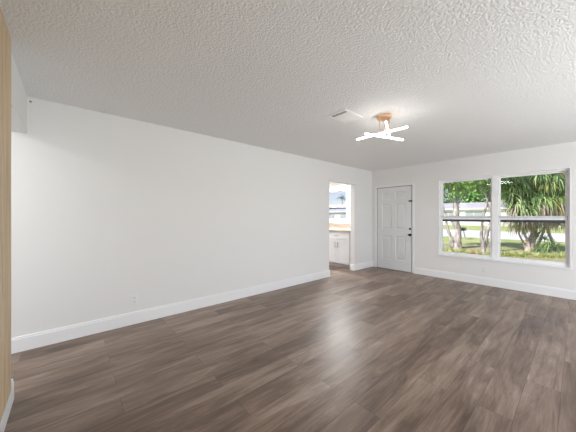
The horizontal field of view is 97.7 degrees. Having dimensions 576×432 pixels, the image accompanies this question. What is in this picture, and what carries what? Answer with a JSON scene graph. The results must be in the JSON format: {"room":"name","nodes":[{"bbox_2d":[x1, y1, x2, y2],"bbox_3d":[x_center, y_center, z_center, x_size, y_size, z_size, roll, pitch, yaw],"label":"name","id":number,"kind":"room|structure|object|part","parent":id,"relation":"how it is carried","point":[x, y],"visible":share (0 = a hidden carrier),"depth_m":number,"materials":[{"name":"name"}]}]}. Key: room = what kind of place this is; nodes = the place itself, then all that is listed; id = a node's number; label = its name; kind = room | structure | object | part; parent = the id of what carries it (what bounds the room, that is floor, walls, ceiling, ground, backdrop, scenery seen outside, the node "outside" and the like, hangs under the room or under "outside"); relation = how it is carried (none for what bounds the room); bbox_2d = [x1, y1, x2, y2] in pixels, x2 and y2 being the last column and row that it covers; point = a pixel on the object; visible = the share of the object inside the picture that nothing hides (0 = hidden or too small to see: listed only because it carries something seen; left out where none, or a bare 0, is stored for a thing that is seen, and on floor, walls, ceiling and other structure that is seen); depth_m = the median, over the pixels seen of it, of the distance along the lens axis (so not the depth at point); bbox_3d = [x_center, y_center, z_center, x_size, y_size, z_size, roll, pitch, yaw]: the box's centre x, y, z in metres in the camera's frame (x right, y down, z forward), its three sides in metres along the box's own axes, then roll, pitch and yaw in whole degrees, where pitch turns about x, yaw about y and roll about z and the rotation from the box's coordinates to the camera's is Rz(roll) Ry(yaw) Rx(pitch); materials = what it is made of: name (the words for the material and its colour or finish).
{"room":"empty living room","nodes":[
{"label":"empty living room","id":0,"kind":"room"},
{"bbox_2d":[11,53,26,133],"bbox_3d":[-0.632,0.062,0.164,0.120,2.440,5.877,0,0,-41],"label":"wall","id":1,"kind":"structure","parent":0,"point":[18,94],"depth_m":2.06,"materials":[{"name":"white paint"}]},
{"bbox_2d":[0,7,10,421],"bbox_3d":[-0.242,-0.009,-0.177,0.022,2.289,4.810,0,0,-41],"label":"wall panel","id":2,"kind":"object","parent":1,"relation":"attached to","point":[5,40],"visible":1,"depth_m":1.48,"materials":[{"name":"beige wood"}]},
{"bbox_2d":[0,379,13,431],"bbox_3d":[-0.339,1.208,-0.162,0.135,0.145,5.000,0,0,-41],"label":"baseboard","id":3,"kind":"structure","parent":1,"relation":"attached to","point":[6,413],"depth_m":1.58,"materials":[{"name":"white paint"}]},
{"bbox_2d":[11,96,371,337],"bbox_3d":[-1.308,0.062,3.547,9.071,2.440,0.120,0,0,-41],"label":"wall","id":4,"kind":"structure","parent":0,"point":[106,209],"depth_m":3.10,"materials":[{"name":"white paint"}]},
{"bbox_2d":[130,294,138,304],"bbox_3d":[-1.833,0.989,3.006,0.085,0.117,0.008,0,0,-41],"label":"wall outlet","id":5,"kind":"object","parent":4,"relation":"attached to","point":[134,299],"visible":1,"depth_m":3.00,"materials":[{"name":"white plastic"}]},
{"bbox_2d":[11,270,329,353],"bbox_3d":[-1.938,1.208,2.991,7.391,0.145,0.135,0,0,-41],"label":"baseboard","id":6,"kind":"structure","parent":4,"relation":"attached to","point":[48,337],"depth_m":3.04,"materials":[{"name":"white paint"}]},
{"bbox_2d":[350,261,371,270],"bbox_3d":[1.827,1.208,6.255,0.786,0.145,0.135,0,0,-41],"label":"baseboard","id":7,"kind":"structure","parent":4,"relation":"attached to","point":[354,267],"depth_m":6.11,"materials":[{"name":"white paint"}]},
{"bbox_2d":[0,0,575,170],"bbox_3d":[-0.367,-1.233,2.462,9.071,0.150,9.000,0,0,-41],"label":"ceiling","id":8,"kind":"structure","parent":0,"point":[466,78],"depth_m":2.00,"materials":[{"name":"white paint"}]},
{"bbox_2d":[328,109,362,122],"bbox_3d":[0.660,-1.153,2.910,0.340,0.008,0.252,0,0,-41],"label":"ceiling vent","id":9,"kind":"object","parent":8,"relation":"in","point":[345,116],"visible":1,"depth_m":2.90,"materials":[{"name":"white metal"}]},
{"bbox_2d":[357,113,407,140],"bbox_3d":[1.106,-1.030,2.867,0.529,0.254,0.487,0,0,-2],"label":"ceiling light","id":10,"kind":"object","parent":8,"relation":"attached to","point":[385,117],"visible":1,"depth_m":2.86,"materials":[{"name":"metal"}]},
{"bbox_2d":[357,126,407,139],"bbox_3d":[1.057,-0.948,2.882,0.015,0.015,0.601,0,0,-44],"label":"diffuser","id":11,"kind":"object","parent":10,"relation":"attached to","point":[404,127],"depth_m":2.84,"materials":[{"name":"white"}]},
{"bbox_2d":[365,133,403,140],"bbox_3d":[1.106,-0.910,2.879,0.561,0.015,0.015,0,0,-23],"label":"diffuser","id":12,"kind":"object","parent":10,"relation":"attached to","point":[377,135],"depth_m":2.87,"materials":[{"name":"white"}]},
{"bbox_2d":[4,265,575,431],"bbox_3d":[-0.367,1.322,2.462,9.071,0.080,9.000,0,0,-41],"label":"floor","id":13,"kind":"structure","parent":0,"point":[370,349],"depth_m":2.17,"materials":[{"name":"brown wood"}]},
{"bbox_2d":[329,231,349,268],"bbox_3d":[1.507,0.828,6.621,0.781,0.907,0.770,0,0,-41],"label":"base cabinet","id":14,"kind":"object","parent":13,"relation":"on","point":[339,242],"visible":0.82,"depth_m":6.33,"materials":[{"name":"white paint"}]},
{"bbox_3d":[1.119,0.874,6.538,0.018,0.592,0.379,0,0,-41],"label":"door","id":15,"kind":"part","parent":14,"relation":"part of","materials":[{"name":"white paint"}]},
{"bbox_2d":[329,228,349,231],"bbox_3d":[1.025,0.352,7.176,0.772,0.040,2.300,0,0,-41],"label":"countertop","id":16,"kind":"structure","parent":14,"relation":"on","point":[330,229],"depth_m":6.46,"materials":[{"name":"white stone"}]},
{"bbox_3d":[1.245,0.478,6.394,0.018,0.183,0.762,0,0,-41],"label":"drawer","id":17,"kind":"part","parent":14,"relation":"part of","materials":[{"name":"white paint"}]},
{"bbox_3d":[1.370,0.874,6.249,0.018,0.592,0.379,0,0,-41],"label":"door","id":18,"kind":"part","parent":14,"relation":"part of","materials":[{"name":"white paint"}]},
{"bbox_2d":[334,141,575,290],"bbox_3d":[3.175,0.027,5.453,0.200,2.670,9.120,0,0,-41],"label":"wall","id":19,"kind":"structure","parent":0,"point":[425,177],"depth_m":4.86,"materials":[{"name":"white paint"}]},
{"bbox_2d":[329,182,349,223],"bbox_3d":[1.351,-0.475,7.452,0.185,1.345,1.170,0,0,-41],"label":"window","id":20,"kind":"structure","parent":19,"relation":"in","point":[337,187],"depth_m":7.26,"materials":[{"name":"white plastic"}]},
{"bbox_3d":[1.359,-0.094,7.505,0.025,0.406,1.004,0,0,-41],"label":"sash","id":21,"kind":"part","parent":20,"relation":"part of","materials":[{"name":"white plastic"}]},
{"bbox_3d":[1.281,-0.942,7.438,0.059,0.413,1.080,0,0,-41],"label":"head trim","id":22,"kind":"part","parent":20,"relation":"part of","materials":[{"name":"white paint"}]},
{"bbox_3d":[1.314,0.159,7.420,0.035,0.076,1.170,0,0,-41],"label":"sill","id":23,"kind":"part","parent":20,"relation":"part of","materials":[{"name":"white paint"}]},
{"bbox_2d":[329,223,349,227],"bbox_3d":[1.321,0.265,7.432,0.008,0.132,2.300,0,0,-41],"label":"backsplash","id":24,"kind":"structure","parent":19,"relation":"attached to","point":[331,225],"depth_m":7.27,"materials":[{"name":"tile"}]},
{"bbox_2d":[375,183,414,272],"bbox_3d":[2.554,0.259,6.063,0.178,2.044,0.979,0,0,-41],"label":"door","id":25,"kind":"structure","parent":19,"relation":"in","point":[394,204],"depth_m":6.02,"materials":[{"name":"white paint"}]},
{"bbox_3d":[2.441,-0.503,6.195,0.040,0.190,0.250,0,0,-41],"label":"panel","id":26,"kind":"part","parent":25,"relation":"part of","materials":[{"name":"white paint"}]},
{"bbox_3d":[2.441,0.002,6.195,0.040,0.610,0.250,0,0,-41],"label":"panel","id":27,"kind":"part","parent":25,"relation":"part of","materials":[{"name":"white paint"}]},
{"bbox_3d":[2.441,0.752,6.195,0.040,0.570,0.250,0,0,-41],"label":"panel","id":28,"kind":"part","parent":25,"relation":"part of","materials":[{"name":"white paint"}]},
{"bbox_3d":[2.664,-0.503,5.939,0.040,0.190,0.250,0,0,-41],"label":"panel","id":29,"kind":"part","parent":25,"relation":"part of","materials":[{"name":"white paint"}]},
{"bbox_3d":[2.664,0.002,5.939,0.040,0.610,0.250,0,0,-41],"label":"panel","id":30,"kind":"part","parent":25,"relation":"part of","materials":[{"name":"white paint"}]},
{"bbox_3d":[2.664,0.752,5.939,0.040,0.570,0.250,0,0,-41],"label":"panel","id":31,"kind":"part","parent":25,"relation":"part of","materials":[{"name":"white paint"}]},
{"bbox_2d":[481,266,485,272],"bbox_3d":[3.666,0.997,4.727,0.008,0.117,0.072,0,0,-41],"label":"wall outlet","id":32,"kind":"object","parent":19,"relation":"attached to","point":[483,269],"visible":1,"depth_m":4.72,"materials":[{"name":"white plastic"}]},
{"bbox_2d":[414,267,575,299],"bbox_3d":[4.425,1.208,3.847,0.015,0.145,4.815,0,0,-41],"label":"baseboard","id":33,"kind":"structure","parent":19,"relation":"attached to","point":[525,287],"depth_m":4.51,"materials":[{"name":"white paint"}]},
{"bbox_2d":[437,167,572,268],"bbox_3d":[3.814,0.024,4.638,0.153,1.577,1.900,0,0,-41],"label":"window","id":34,"kind":"structure","parent":19,"relation":"in","point":[495,220],"depth_m":4.61,"materials":[{"name":"white plastic"}]},
{"bbox_3d":[3.520,0.008,5.005,0.043,0.037,0.839,0,0,-41],"label":"meeting rail","id":35,"kind":"part","parent":34,"relation":"part of","materials":[{"name":"silver metal"}]},
{"bbox_3d":[3.524,0.397,5.008,0.025,0.738,0.843,0,0,-41],"label":"sash","id":36,"kind":"part","parent":34,"relation":"part of","materials":[{"name":"clear glass"}]},
{"bbox_3d":[3.546,-0.352,5.028,0.025,0.752,0.843,0,0,-41],"label":"sash","id":37,"kind":"part","parent":34,"relation":"part of","materials":[{"name":"clear glass"}]},
{"bbox_3d":[3.783,0.802,4.611,0.072,0.020,1.900,0,0,-41],"label":"sill","id":38,"kind":"part","parent":34,"relation":"part of","materials":[{"name":"white paint"}]},
{"bbox_3d":[4.136,0.008,4.295,0.043,0.037,0.839,0,0,-41],"label":"meeting rail","id":39,"kind":"part","parent":34,"relation":"part of","materials":[{"name":"silver metal"}]},
{"bbox_3d":[4.162,-0.352,4.318,0.025,0.752,0.843,0,0,-41],"label":"sash","id":40,"kind":"part","parent":34,"relation":"part of","materials":[{"name":"clear glass"}]},
{"bbox_3d":[4.140,0.397,4.298,0.025,0.738,0.843,0,0,-41],"label":"sash","id":41,"kind":"part","parent":34,"relation":"part of","materials":[{"name":"clear glass"}]},
{"label":"outside","id":42,"kind":"structure","parent":0,"visible":0},
{"bbox_2d":[443,236,564,250],"bbox_3d":[-22.833,1.532,46.381,14.129,0.300,420.000,0,0,-41],"label":"lawn","id":43,"kind":"structure","parent":42,"point":[511,243],"depth_m":13.41,"materials":[{"name":"green plant"}]},
{"bbox_2d":[443,243,564,261],"bbox_3d":[6.879,1.372,8.149,8.129,0.020,7.100,0,0,-41],"label":"planting bed","id":44,"kind":"object","parent":43,"relation":"on","point":[474,248],"visible":0.11,"depth_m":9.81,"materials":[{"name":"green plant"}]},
{"bbox_2d":[444,181,480,248],"bbox_3d":[7.218,-0.739,10.958,2.740,4.351,2.354,0,0,-41],"label":"tree","id":45,"kind":"object","parent":44,"relation":"on","point":[453,186],"visible":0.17,"depth_m":10.74,"materials":[{"name":"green plant"}]},
{"bbox_2d":[462,177,524,252],"bbox_3d":[8.082,-0.487,9.973,3.309,4.090,1.853,0,0,-41],"label":"tree","id":46,"kind":"object","parent":44,"relation":"on","point":[485,185],"visible":0.38,"depth_m":9.57,"materials":[{"name":"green plant"}]},
{"bbox_2d":[507,250,520,256],"bbox_3d":[7.705,1.279,8.599,0.606,0.304,0.542,0,0,-40],"label":"clump","id":47,"kind":"object","parent":44,"relation":"on","point":[512,253],"visible":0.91,"depth_m":8.56,"materials":[{"name":"green plant"}]},
{"bbox_2d":[516,250,529,257],"bbox_3d":[7.909,1.279,8.495,0.542,0.304,0.606,0,0,35],"label":"clump","id":48,"kind":"object","parent":44,"relation":"on","point":[522,254],"visible":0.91,"depth_m":8.46,"materials":[{"name":"green plant"}]},
{"bbox_2d":[501,173,564,253],"bbox_3d":[10.221,-0.354,10.033,4.583,3.899,2.121,0,0,-11],"label":"palm tree","id":49,"kind":"object","parent":44,"relation":"on","point":[533,196],"visible":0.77,"depth_m":9.46,"materials":[{"name":"green plant"}]},
{"bbox_2d":[530,252,544,257],"bbox_3d":[8.261,1.286,8.361,0.439,0.242,0.455,0,0,0],"label":"clump","id":50,"kind":"object","parent":44,"relation":"on","point":[538,255],"visible":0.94,"depth_m":8.38,"materials":[{"name":"green plant"}]},
{"bbox_2d":[539,252,556,258],"bbox_3d":[8.584,1.279,8.284,0.542,0.304,0.606,0,0,6],"label":"clump","id":51,"kind":"object","parent":44,"relation":"on","point":[548,255],"visible":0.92,"depth_m":8.26,"materials":[{"name":"green plant"}]},
{"bbox_2d":[553,251,564,257],"bbox_3d":[8.976,1.279,8.319,0.542,0.304,0.606,0,0,-9],"label":"clump","id":52,"kind":"object","parent":44,"relation":"on","point":[558,255],"visible":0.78,"depth_m":8.28,"materials":[{"name":"green plant"}]},
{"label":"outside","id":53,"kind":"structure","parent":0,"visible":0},
{"bbox_2d":[443,225,564,233],"bbox_3d":[76.981,1.532,132.934,229.500,0.300,420.000,0,0,-41],"label":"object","id":54,"kind":"structure","parent":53,"point":[468,227],"depth_m":29.13,"materials":[{"name":"green plant"}]},
{"bbox_2d":[329,209,345,218],"bbox_3d":[14.531,-0.543,64.883,10.230,3.850,18.200,0,0,-41],"label":"house","id":55,"kind":"structure","parent":54,"relation":"on","point":[333,213],"depth_m":61.17,"materials":[{"name":"grey paint"}]},
{"bbox_2d":[444,191,462,202],"bbox_3d":[43.838,-6.170,63.500,11.282,15.167,12.139,0,0,21],"label":"broadleaf tree","id":56,"kind":"object","parent":54,"relation":"on","point":[454,192],"visible":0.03,"depth_m":64.03,"materials":[{"name":"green plant"}]},
{"bbox_2d":[448,185,506,202],"bbox_3d":[38.009,-6.177,52.132,12.151,15.181,11.292,0,0,-25],"label":"broadleaf tree","id":57,"kind":"object","parent":54,"relation":"on","point":[474,197],"visible":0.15,"depth_m":49.77,"materials":[{"name":"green plant"}]},
{"bbox_2d":[443,201,553,226],"bbox_3d":[36.150,-0.543,39.951,10.230,3.850,32.200,0,0,-41],"label":"house","id":58,"kind":"structure","parent":54,"relation":"on","point":[475,208],"depth_m":41.05,"materials":[{"name":"white paint"}]},
{"bbox_3d":[29.802,-0.218,40.402,0.029,1.020,2.220,0,0,-41],"label":"pane","id":59,"kind":"part","parent":58,"relation":"part of","materials":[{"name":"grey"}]},
{"bbox_3d":[32.120,0.327,37.714,0.049,2.090,2.900,0,0,-41],"label":"garage door","id":60,"kind":"part","parent":58,"relation":"part of","materials":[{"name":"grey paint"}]},
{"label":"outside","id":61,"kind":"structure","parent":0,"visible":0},
{"bbox_2d":[443,229,564,241],"bbox_3d":[-13.605,1.537,54.383,10.300,0.290,420.000,0,0,-41],"label":"road","id":62,"kind":"structure","parent":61,"point":[558,237],"depth_m":18.50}
]}

